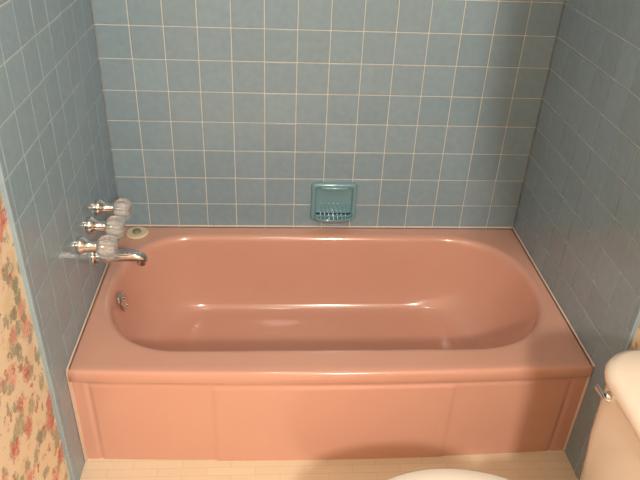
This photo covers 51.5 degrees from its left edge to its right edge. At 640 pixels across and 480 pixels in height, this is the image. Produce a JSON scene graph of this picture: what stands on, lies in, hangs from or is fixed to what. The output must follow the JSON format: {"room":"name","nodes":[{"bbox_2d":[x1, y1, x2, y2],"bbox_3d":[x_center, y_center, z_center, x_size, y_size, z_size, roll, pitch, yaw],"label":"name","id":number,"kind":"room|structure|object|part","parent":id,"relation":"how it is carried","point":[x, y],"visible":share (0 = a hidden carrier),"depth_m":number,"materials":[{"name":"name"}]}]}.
{"room":"bathroom","nodes":[
{"label":"bathroom","id":0,"kind":"room"},
{"bbox_2d":[0,0,117,479],"bbox_3d":[-0.694,0.063,0.778,0.121,2.400,3.108,0,32,-4],"label":"wall","id":1,"kind":"structure","parent":0,"point":[56,160],"depth_m":1.69,"materials":[{"name":"blue tile"}]},
{"bbox_2d":[75,235,117,259],"bbox_3d":[-0.662,0.021,1.966,0.118,0.068,0.074,0,32,-4],"label":"handle","id":2,"kind":"object","parent":1,"relation":"attached to","point":[106,247],"visible":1,"depth_m":1.95,"materials":[{"name":"silver metal"}]},
{"bbox_3d":[-0.632,0.021,1.969,0.056,0.067,0.074,5,32,-7],"label":"knob","id":3,"kind":"part","parent":2,"relation":"part of","materials":[{"name":"white plastic"}]},
{"bbox_2d":[85,216,124,238],"bbox_3d":[-0.668,-0.040,2.064,0.118,0.068,0.074,0,32,-4],"label":"handle","id":4,"kind":"object","parent":1,"relation":"attached to","point":[114,226],"visible":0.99,"depth_m":2.04,"materials":[{"name":"silver metal"}]},
{"bbox_3d":[-0.639,-0.040,2.066,0.056,0.067,0.074,5,32,-7],"label":"knob","id":5,"kind":"part","parent":4,"relation":"part of","materials":[{"name":"white plastic"}]},
{"bbox_2d":[93,198,131,219],"bbox_3d":[-0.674,-0.101,2.161,0.118,0.068,0.074,0,32,-4],"label":"handle","id":6,"kind":"object","parent":1,"relation":"attached to","point":[122,207],"visible":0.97,"depth_m":2.14,"materials":[{"name":"silver metal"}]},
{"bbox_3d":[-0.645,-0.101,2.163,0.056,0.067,0.074,5,32,-7],"label":"knob","id":7,"kind":"part","parent":6,"relation":"part of","materials":[{"name":"white plastic"}]},
{"bbox_2d":[91,249,147,265],"bbox_3d":[-0.643,0.052,2.135,0.170,0.066,0.066,0,32,-4],"label":"tub spout","id":8,"kind":"object","parent":1,"relation":"attached to","point":[123,255],"visible":0.86,"depth_m":2.12,"materials":[{"name":"silver metal"}]},
{"bbox_2d":[91,0,564,229],"bbox_3d":[0.036,-0.782,2.190,1.764,2.400,0.121,0,32,-4],"label":"wall","id":9,"kind":"structure","parent":0,"point":[219,112],"depth_m":2.31,"materials":[{"name":"blue tile"}]},
{"bbox_2d":[310,182,356,222],"bbox_3d":[0.053,-0.133,2.493,0.172,0.162,0.058,0,32,-4],"label":"soap dish","id":10,"kind":"object","parent":9,"relation":"attached to","point":[331,202],"visible":1,"depth_m":2.51,"materials":[{"name":"teal ceramic"}]},
{"bbox_2d":[314,213,351,222],"bbox_3d":[0.050,-0.078,2.526,0.150,0.027,0.056,0,32,-4],"label":"tray","id":11,"kind":"object","parent":10,"relation":"on","point":[319,217],"depth_m":2.53,"materials":[{"name":"teal ceramic"}]},
{"bbox_2d":[80,450,579,479],"bbox_3d":[0.075,1.125,1.499,1.824,0.100,3.316,0,32,-4],"label":"floor","id":12,"kind":"structure","parent":0,"point":[549,464],"depth_m":2.06,"materials":[{"name":"ceramic tile"},{"name":"grout"}]},
{"bbox_2d":[66,225,594,462],"bbox_3d":[0.021,0.322,2.328,1.522,0.381,0.812,0,32,-4],"label":"bathtub","id":13,"kind":"object","parent":12,"relation":"on","point":[363,342],"visible":0.99,"depth_m":2.09,"materials":[{"name":"ceramic"}]},
{"bbox_3d":[-0.663,0.205,2.248,0.016,0.072,0.072,-12,32,3],"label":"overflow plate","id":14,"kind":"part","parent":13,"relation":"part of","materials":[{"name":"silver metal"}]},
{"bbox_2d":[125,226,148,238],"bbox_3d":[-0.683,-0.031,2.474,0.084,0.019,0.084,0,32,-4],"label":"drain stopper","id":15,"kind":"object","parent":13,"relation":"on","point":[138,232],"visible":1,"depth_m":2.46,"materials":[{"name":"beige rubber"}]},
{"bbox_2d":[67,227,592,383],"bbox_3d":[0.022,0.299,2.313,1.520,0.316,0.812,0,32,-4],"label":"tub rim","id":16,"kind":"object","parent":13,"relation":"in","point":[207,305],"depth_m":2.50,"materials":[{"name":"ceramic"}]},
{"bbox_2d":[386,349,639,479],"bbox_3d":[0.433,0.682,1.428,0.796,0.755,0.508,0,32,-4],"label":"toilet","id":17,"kind":"object","parent":12,"relation":"on","point":[613,448],"visible":1,"depth_m":1.41,"materials":[{"name":"beige ceramic"}]},
{"bbox_3d":[0.301,0.641,1.393,0.528,0.026,0.396,0,32,-4],"label":"seat lid","id":18,"kind":"part","parent":17,"relation":"part of","materials":[{"name":"plastic"}]},
{"bbox_3d":[0.600,0.326,1.417,0.008,0.016,0.037,-2,32,-8],"label":"lever","id":19,"kind":"part","parent":17,"relation":"part of","materials":[{"name":"silver metal"}]},
{"bbox_3d":[0.727,0.543,1.360,0.216,0.345,0.486,0,32,-4],"label":"tank","id":20,"kind":"part","parent":17,"relation":"part of","materials":[{"name":"beige ceramic"}]},
{"bbox_3d":[0.730,0.384,1.260,0.230,0.048,0.508,0,32,-4],"label":"tank lid","id":21,"kind":"part","parent":17,"relation":"part of","materials":[{"name":"beige ceramic"}]},
{"bbox_2d":[513,0,639,478],"bbox_3d":[0.946,0.071,0.892,0.121,2.400,3.108,0,32,-4],"label":"wall","id":22,"kind":"structure","parent":0,"point":[578,215],"depth_m":1.99,"materials":[{"name":"blue tile"}]}
]}

